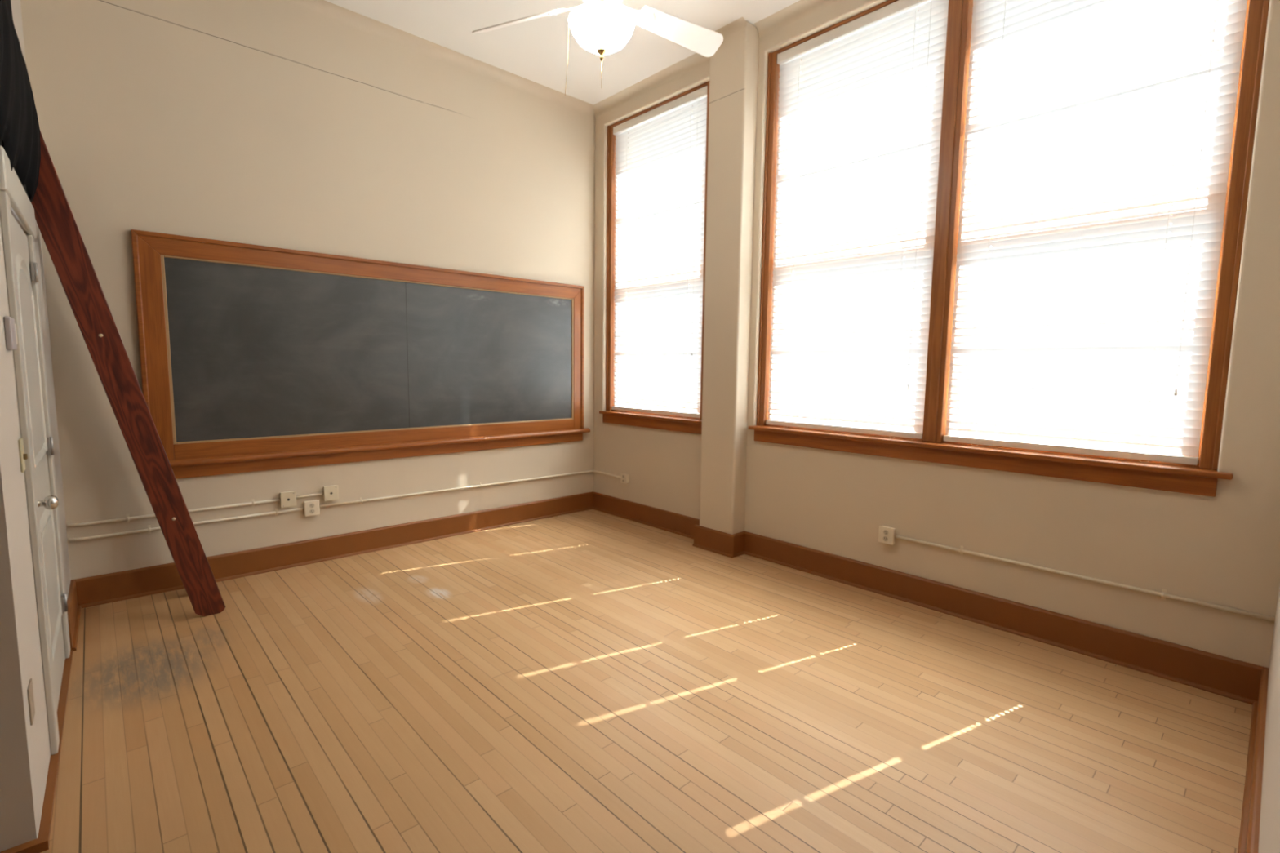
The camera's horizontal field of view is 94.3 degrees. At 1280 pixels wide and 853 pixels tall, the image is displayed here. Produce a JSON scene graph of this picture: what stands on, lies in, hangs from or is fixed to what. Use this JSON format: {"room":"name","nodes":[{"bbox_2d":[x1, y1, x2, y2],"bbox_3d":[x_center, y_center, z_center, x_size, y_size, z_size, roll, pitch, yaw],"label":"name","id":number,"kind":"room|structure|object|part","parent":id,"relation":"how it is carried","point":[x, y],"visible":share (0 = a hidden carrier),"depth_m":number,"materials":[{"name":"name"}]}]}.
{"room":"empty classroom","nodes":[
{"label":"empty classroom","id":0,"kind":"room"},
{"bbox_2d":[0,0,71,851],"bbox_3d":[-3.842,-0.715,1.477,3.200,4.034,2.438,-4,8,-41],"label":"wall","id":1,"kind":"structure","parent":0,"point":[24,748],"depth_m":1.86,"materials":[{"name":"white paint"}]},
{"bbox_2d":[3,315,17,350],"bbox_3d":[-2.134,-0.314,2.012,0.016,0.110,0.153,-4,8,-42],"label":"thermostat","id":2,"kind":"object","parent":1,"relation":"attached to","point":[11,335],"visible":1,"depth_m":1.96,"materials":[{"name":"grey plastic"}]},
{"bbox_2d":[0,0,40,202],"bbox_3d":[-2.421,-1.548,2.270,0.071,1.274,1.524,-4,8,-41],"label":"hanging cloth","id":3,"kind":"object","parent":1,"relation":"hanging from","point":[20,130],"visible":0.93,"depth_m":2.19,"materials":[{"name":"black fabric"}]},
{"bbox_2d":[17,437,27,472],"bbox_3d":[-2.167,0.100,2.087,0.016,0.116,0.072,-4,8,-41],"label":"light switch","id":4,"kind":"object","parent":1,"relation":"attached to","point":[23,456],"visible":1,"depth_m":2.06,"materials":[{"name":"plastic"}]},
{"bbox_2d":[26,678,35,725],"bbox_3d":[-1.948,0.880,1.899,0.006,0.120,0.090,-4,8,-41],"label":"cover plate","id":5,"kind":"object","parent":1,"relation":"attached to","point":[30,691],"visible":1,"depth_m":1.88,"materials":[{"name":"plastic"}]},
{"bbox_2d":[0,146,71,755],"bbox_3d":[-2.558,0.096,2.544,0.106,2.213,1.110,-4,8,-41],"label":"door","id":6,"kind":"structure","parent":1,"relation":"in","point":[24,300],"depth_m":2.41,"materials":[{"name":"white paint"}]},
{"bbox_3d":[-2.551,-0.930,2.436,0.024,0.150,1.110,-4,8,-41],"label":"head casing","id":7,"kind":"part","parent":6,"relation":"part of","materials":[{"name":"white paint"}]},
{"bbox_3d":[-2.560,-0.278,2.494,0.012,0.870,0.640,-4,8,-41],"label":"panel moulding","id":8,"kind":"part","parent":6,"relation":"part of","materials":[{"name":"white paint"}]},
{"bbox_3d":[-2.562,-0.278,2.492,0.010,0.750,0.520,-4,8,-41],"label":"raised panel","id":9,"kind":"part","parent":6,"relation":"part of","materials":[{"name":"white paint"}]},
{"bbox_3d":[-2.297,0.296,2.292,0.072,0.064,0.064,-4,8,-41],"label":"knob","id":10,"kind":"part","parent":6,"relation":"part of","materials":[{"name":"silver metal"}]},
{"bbox_3d":[-2.892,0.130,2.909,0.016,2.063,0.111,-4,8,-41],"label":"casing","id":11,"kind":"part","parent":6,"relation":"part of","materials":[{"name":"white paint"}]},
{"bbox_3d":[-2.574,0.657,2.587,0.010,0.450,0.520,-4,8,-41],"label":"raised panel","id":12,"kind":"part","parent":6,"relation":"part of","materials":[{"name":"white paint"}]},
{"bbox_3d":[-2.571,0.657,2.589,0.012,0.570,0.640,-4,8,-41],"label":"panel moulding","id":13,"kind":"part","parent":6,"relation":"part of","materials":[{"name":"white paint"}]},
{"bbox_2d":[0,649,73,852],"bbox_3d":[-3.578,1.311,1.376,3.226,0.030,1.665,-4,8,-41],"label":"baseboard strip","id":14,"kind":"object","parent":1,"relation":"attached to","point":[41,844],"visible":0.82,"depth_m":2.06,"materials":[{"name":"brown paint"}]},
{"bbox_2d":[66,579,81,651],"bbox_3d":[-3.180,1.044,3.329,0.037,0.178,0.735,-4,8,-41],"label":"baseboard","id":15,"kind":"structure","parent":1,"relation":"attached to","point":[73,610],"depth_m":3.28,"materials":[{"name":"brown paint"}]},
{"bbox_2d":[20,0,595,579],"bbox_3d":[-1.972,-1.041,4.924,4.700,4.034,0.300,-5,8,-42],"label":"wall","id":16,"kind":"structure","parent":0,"point":[273,123],"depth_m":4.15,"materials":[{"name":"beige paint"}]},
{"bbox_2d":[66,498,279,527],"bbox_3d":[-3.014,0.563,3.916,1.107,0.052,0.024,-5,8,-42],"label":"conduit","id":17,"kind":"object","parent":16,"relation":"attached to","point":[127,518],"visible":1,"depth_m":3.80,"materials":[{"name":"metal"}]},
{"bbox_2d":[68,507,303,541],"bbox_3d":[-2.960,0.647,3.976,1.258,0.052,0.024,-5,8,-42],"label":"conduit","id":18,"kind":"object","parent":16,"relation":"attached to","point":[276,512],"visible":0.94,"depth_m":3.96,"materials":[{"name":"metal"}]},
{"bbox_2d":[280,490,296,507],"bbox_3d":[-2.562,0.528,4.316,0.100,0.112,0.046,-5,8,-42],"label":"outlet box","id":19,"kind":"object","parent":16,"relation":"attached to","point":[287,499],"visible":1,"depth_m":4.30,"materials":[{"name":"paint"}]},
{"bbox_2d":[296,492,323,498],"bbox_3d":[-2.464,0.515,4.420,0.184,0.022,0.018,-5,8,-42],"label":"conduit","id":20,"kind":"object","parent":16,"relation":"attached to","point":[321,493],"visible":1,"depth_m":4.42,"materials":[{"name":"metal"}]},
{"bbox_2d":[303,499,319,516],"bbox_3d":[-2.452,0.608,4.426,0.100,0.112,0.047,-5,8,-42],"label":"outlet box","id":21,"kind":"object","parent":16,"relation":"attached to","point":[311,507],"visible":1,"depth_m":4.41,"materials":[{"name":"paint"}]},
{"bbox_2d":[323,484,338,501],"bbox_3d":[-2.352,0.504,4.508,0.100,0.112,0.046,-5,8,-42],"label":"outlet box","id":22,"kind":"object","parent":16,"relation":"attached to","point":[330,492],"visible":1,"depth_m":4.49,"materials":[{"name":"paint"}]},
{"bbox_2d":[73,491,592,608],"bbox_3d":[-1.951,0.896,4.931,3.990,0.178,0.036,-5,8,-42],"label":"baseboard","id":23,"kind":"structure","parent":16,"relation":"attached to","point":[95,590],"depth_m":4.48,"materials":[{"name":"brown paint"}]},
{"bbox_2d":[130,229,590,479],"bbox_3d":[-1.817,-0.529,4.878,3.525,1.560,0.059,-5,8,-42],"label":"blackboard","id":24,"kind":"object","parent":16,"relation":"attached to","point":[253,357],"visible":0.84,"depth_m":4.48,"materials":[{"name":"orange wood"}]},
{"bbox_3d":[-3.071,-0.491,3.743,0.135,1.435,0.025,-5,8,-42],"label":"frame","id":25,"kind":"part","parent":24,"relation":"part of","materials":[{"name":"orange wood"}]},
{"bbox_3d":[-2.466,-0.528,4.311,1.547,1.220,0.008,-5,8,-42],"label":"slate panel","id":26,"kind":"part","parent":24,"relation":"part of","materials":[{"name":"black stone"}]},
{"bbox_3d":[-1.854,0.072,4.935,3.198,0.104,0.025,-5,8,-42],"label":"frame","id":27,"kind":"part","parent":24,"relation":"part of","materials":[{"name":"orange wood"}]},
{"bbox_3d":[-1.282,-0.624,5.399,1.667,1.220,0.008,-5,8,-42],"label":"slate panel","id":28,"kind":"part","parent":24,"relation":"part of","materials":[{"name":"black stone"}]},
{"bbox_3d":[-0.626,-0.689,5.988,0.120,1.434,0.025,-5,8,-42],"label":"frame","id":29,"kind":"part","parent":24,"relation":"part of","materials":[{"name":"orange wood"}]},
{"bbox_2d":[279,0,595,117],"bbox_3d":[-1.895,-2.989,4.521,4.000,0.075,0.075,-5,8,-42],"label":"trim","id":30,"kind":"structure","parent":16,"relation":"attached to","point":[323,8],"depth_m":4.76,"materials":[{"name":"beige paint"}]},
{"bbox_2d":[319,470,621,507],"bbox_3d":[-1.296,0.551,5.188,2.632,0.062,0.492,-5,8,-42],"label":"conduit","id":31,"kind":"object","parent":16,"relation":"attached to","point":[480,485],"visible":1,"depth_m":5.22,"materials":[{"name":"metal"}]},
{"bbox_2d":[324,0,799,104],"bbox_3d":[-0.251,-2.704,0.778,7.570,0.150,8.420,-5,8,-42],"label":"ceiling","id":32,"kind":"structure","parent":0,"point":[535,50],"depth_m":4.55,"materials":[{"name":"white paint"}]},
{"bbox_2d":[471,0,723,93],"bbox_3d":[-0.120,-2.274,3.094,1.291,1.169,1.380,-5,8,-42],"label":"ceiling fan","id":33,"kind":"object","parent":32,"relation":"hanging from","point":[601,27],"visible":1,"depth_m":3.02,"materials":[{"name":"white plastic"}]},
{"bbox_3d":[-0.648,-2.176,3.183,0.568,0.008,0.146,3,34,24],"label":"blade","id":34,"kind":"part","parent":33,"relation":"part of","materials":[{"name":"white ceramic"}]},
{"bbox_3d":[-0.375,-2.153,3.068,0.235,0.010,0.089,3,34,24],"label":"blade arm","id":35,"kind":"part","parent":33,"relation":"part of","materials":[{"name":"white ceramic"}]},
{"bbox_3d":[-0.325,-1.873,2.999,0.112,0.386,0.003,0,6,-5],"label":"pull chain","id":36,"kind":"part","parent":33,"relation":"part of","materials":[{"name":"gold metal"}]},
{"bbox_3d":[-0.194,-1.971,3.000,0.336,0.136,0.336,-5,8,-42],"label":"lamp shade","id":37,"kind":"part","parent":33,"relation":"part of","materials":[{"name":"white glass"}]},
{"bbox_3d":[-0.191,-2.208,2.976,0.236,0.230,0.236,-5,8,-42],"label":"motor","id":38,"kind":"part","parent":33,"relation":"part of","materials":[{"name":"white ceramic"}]},
{"bbox_3d":[-0.023,-2.152,3.094,0.235,0.010,0.089,-3,-21,-35],"label":"blade arm","id":39,"kind":"part","parent":33,"relation":"part of","materials":[{"name":"white ceramic"}]},
{"bbox_3d":[0.219,-2.174,3.265,0.568,0.008,0.146,-3,-21,-35],"label":"blade","id":40,"kind":"part","parent":33,"relation":"part of","materials":[{"name":"white"}]},
{"bbox_2d":[40,509,1252,852],"bbox_3d":[-0.297,1.435,1.282,7.450,0.120,8.300,-5,8,-42],"label":"floor","id":41,"kind":"structure","parent":0,"point":[590,681],"depth_m":2.52,"materials":[{"name":"brown wood"}]},
{"bbox_2d":[31,130,225,616],"bbox_3d":[-2.888,-0.205,3.380,0.683,2.660,0.482,-5,8,-42],"label":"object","id":42,"kind":"object","parent":41,"relation":"on","point":[57,225],"visible":0.96,"depth_m":3.17,"materials":[{"name":"red wood"}]},
{"bbox_3d":[-3.071,-0.213,3.513,0.143,2.738,0.040,-22,19,-39],"label":"rail","id":43,"kind":"part","parent":42,"relation":"part of","materials":[{"name":"brown wood"}]},
{"bbox_2d":[699,21,759,534],"bbox_3d":[0.701,-0.990,4.731,0.177,4.034,0.355,-5,8,-42],"label":"pillar","id":44,"kind":"structure","parent":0,"point":[734,66],"depth_m":4.63,"materials":[{"name":"beige paint"}]},
{"bbox_2d":[714,17,746,38],"bbox_3d":[0.641,-2.965,4.453,0.050,0.050,0.355,-5,8,-42],"label":"trim","id":45,"kind":"structure","parent":44,"relation":"attached to","point":[740,24],"depth_m":4.41,"materials":[{"name":"beige paint"}]},
{"bbox_2d":[593,0,1279,667],"bbox_3d":[2.403,-0.827,3.326,0.450,4.034,8.000,-5,8,-42],"label":"wall","id":46,"kind":"structure","parent":0,"point":[1223,549],"depth_m":3.27,"materials":[{"name":"beige paint"}]},
{"bbox_2d":[620,473,629,484],"bbox_3d":[-0.148,0.514,5.853,0.047,0.090,0.085,-5,8,-42],"label":"outlet box","id":47,"kind":"object","parent":46,"relation":"attached to","point":[624,478],"visible":1,"depth_m":5.83,"materials":[{"name":"paint"}]},
{"bbox_2d":[593,53,710,117],"bbox_3d":[0.075,-3.042,5.277,0.075,0.075,1.630,-5,8,-42],"label":"trim","id":48,"kind":"structure","parent":46,"relation":"attached to","point":[696,60],"depth_m":5.26,"materials":[{"name":"beige paint"}]},
{"bbox_2d":[599,80,709,434],"bbox_3d":[0.189,-1.440,5.461,0.250,2.918,1.480,-5,8,-42],"label":"window","id":49,"kind":"structure","parent":46,"relation":"in","point":[658,421],"depth_m":5.83,"materials":[{"name":"orange wood"}]},
{"bbox_3d":[0.173,-0.092,5.597,0.250,0.028,1.480,-5,8,-42],"label":"sill","id":50,"kind":"part","parent":49,"relation":"part of","materials":[{"name":"orange wood"}]},
{"bbox_3d":[0.216,-1.500,5.567,0.040,2.786,1.222,-5,8,-42],"label":"sash","id":51,"kind":"part","parent":49,"relation":"part of","materials":[{"name":"orange wood"}]},
{"bbox_2d":[612,85,707,417],"bbox_3d":[0.147,-1.492,5.504,0.083,2.778,1.210,-5,8,-42],"label":"window blind","id":52,"kind":"object","parent":49,"relation":"attached to","point":[655,182],"visible":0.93,"depth_m":5.46,"materials":[{"name":"white"}]},
{"bbox_3d":[-0.143,-1.497,5.817,0.007,2.718,0.038,-5,8,-42],"label":"ladder cord","id":53,"kind":"part","parent":52,"relation":"part of","materials":[{"name":"white fabric"}]},
{"bbox_3d":[0.140,-0.142,5.648,0.052,0.036,1.206,-5,8,-42],"label":"rail","id":54,"kind":"part","parent":52,"relation":"part of","materials":[{"name":"white plastic"}]},
{"bbox_3d":[0.420,-1.429,5.211,0.007,2.718,0.038,-5,8,-42],"label":"ladder cord","id":55,"kind":"part","parent":52,"relation":"part of","materials":[{"name":"white fabric"}]},
{"bbox_3d":[0.467,-1.685,5.087,0.013,2.169,0.011,-1,6,-20],"label":"pull cord","id":56,"kind":"part","parent":52,"relation":"part of","materials":[{"name":"white fabric"}]},
{"bbox_2d":[753,0,839,38],"bbox_3d":[1.865,-2.826,3.348,0.075,0.075,2.942,-5,8,-42],"label":"trim","id":57,"kind":"structure","parent":46,"relation":"attached to","point":[800,9],"depth_m":4.23,"materials":[{"name":"beige paint"}]},
{"bbox_2d":[878,525,895,545],"bbox_3d":[1.637,0.718,3.928,0.047,0.110,0.100,-5,8,-42],"label":"outlet box","id":58,"kind":"object","parent":46,"relation":"attached to","point":[886,534],"visible":1,"depth_m":3.91,"materials":[{"name":"paint"}]},
{"bbox_2d":[883,529,888,534],"bbox_3d":[1.622,0.697,3.912,0.004,0.033,0.034,-5,8,-42],"label":"socket","id":59,"kind":"object","parent":58,"relation":"attached to","point":[885,531],"depth_m":3.91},
{"bbox_2d":[883,536,888,541],"bbox_3d":[1.621,0.741,3.916,0.004,0.033,0.034,-5,8,-42],"label":"socket","id":60,"kind":"object","parent":58,"relation":"attached to","point":[885,538],"depth_m":3.91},
{"bbox_2d":[592,491,1268,704],"bbox_3d":[1.102,0.984,4.426,0.193,0.178,4.927,-5,8,-42],"label":"baseboard","id":61,"kind":"structure","parent":46,"relation":"attached to","point":[1224,676],"depth_m":3.50,"materials":[{"name":"brown paint"}]},
{"bbox_2d":[748,0,1269,497],"bbox_3d":[1.880,-1.236,3.637,0.250,2.918,2.719,-5,8,-42],"label":"window","id":62,"kind":"structure","parent":46,"relation":"in","point":[1201,479],"depth_m":3.52,"materials":[{"name":"orange wood"}]},
{"bbox_3d":[1.498,-1.345,4.184,0.040,2.786,1.220,-5,8,-42],"label":"sash","id":63,"kind":"part","parent":62,"relation":"part of","materials":[{"name":"orange wood"}]},
{"bbox_2d":[765,0,948,439],"bbox_3d":[1.430,-1.337,4.121,0.083,2.778,1.208,-5,8,-42],"label":"window blind","id":64,"kind":"object","parent":62,"relation":"attached to","point":[857,82],"visible":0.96,"depth_m":4.06,"materials":[{"name":"white"}]},
{"bbox_3d":[1.140,-1.341,4.434,0.007,2.718,0.038,-5,8,-42],"label":"ladder cord","id":65,"kind":"part","parent":64,"relation":"part of","materials":[{"name":"white fabric"}]},
{"bbox_3d":[1.422,0.013,4.266,0.052,0.036,1.204,-5,8,-42],"label":"rail","id":66,"kind":"part","parent":64,"relation":"part of","materials":[{"name":"white plastic"}]},
{"bbox_3d":[1.701,-1.274,3.829,0.007,2.718,0.038,-5,8,-42],"label":"ladder cord","id":67,"kind":"part","parent":64,"relation":"part of","materials":[{"name":"white fabric"}]},
{"bbox_3d":[1.747,-1.421,3.716,0.013,2.389,0.011,-1,6,-20],"label":"pull cord","id":68,"kind":"part","parent":64,"relation":"part of","materials":[{"name":"white fabric"}]},
{"bbox_3d":[1.864,0.112,3.773,0.250,0.028,2.719,-5,8,-42],"label":"sill","id":69,"kind":"part","parent":62,"relation":"part of","materials":[{"name":"orange wood"}]},
{"bbox_2d":[943,0,1247,465],"bbox_3d":[2.321,-1.229,3.160,0.083,2.778,1.171,-5,8,-42],"label":"window blind","id":70,"kind":"object","parent":62,"relation":"attached to","point":[1090,116],"visible":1,"depth_m":3.12,"materials":[{"name":"white"}]},
{"bbox_3d":[2.044,-1.232,3.459,0.007,2.718,0.038,-5,8,-42],"label":"ladder cord","id":71,"kind":"part","parent":70,"relation":"part of","materials":[{"name":"white fabric"}]},
{"bbox_3d":[2.313,0.121,3.304,0.052,0.036,1.167,-5,8,-42],"label":"rail","id":72,"kind":"part","parent":70,"relation":"part of","materials":[{"name":"white plastic"}]},
{"bbox_3d":[2.580,-1.167,2.881,0.007,2.718,0.038,-5,8,-42],"label":"ladder cord","id":73,"kind":"part","parent":70,"relation":"part of","materials":[{"name":"white fabric"}]},
{"bbox_3d":[2.623,-1.325,2.771,0.013,2.369,0.011,-1,6,-20],"label":"pull cord","id":74,"kind":"part","parent":70,"relation":"part of","materials":[{"name":"white fabric"}]},
{"bbox_3d":[2.390,-1.237,3.223,0.040,2.786,1.183,-5,8,-42],"label":"sash","id":75,"kind":"part","parent":62,"relation":"part of","materials":[{"name":"orange wood"}]},
{"bbox_2d":[894,534,1275,621],"bbox_3d":[2.258,0.791,3.275,0.024,0.052,1.707,-5,8,-42],"label":"conduit","id":76,"kind":"object","parent":46,"relation":"attached to","point":[1163,595],"visible":1,"depth_m":3.09,"materials":[{"name":"metal"}]},
{"bbox_2d":[1257,581,1279,852],"bbox_3d":[1.900,-0.651,1.520,2.750,4.034,0.133,-5,8,-42],"label":"wall","id":77,"kind":"structure","parent":0,"point":[1269,822],"depth_m":1.58,"materials":[{"name":"white paint"}]},
{"bbox_2d":[1237,667,1268,852],"bbox_3d":[1.819,1.260,1.776,2.750,0.178,0.036,-5,8,-42],"label":"baseboard","id":78,"kind":"structure","parent":77,"relation":"attached to","point":[1248,842],"depth_m":2.06,"materials":[{"name":"brown paint"}]}
]}

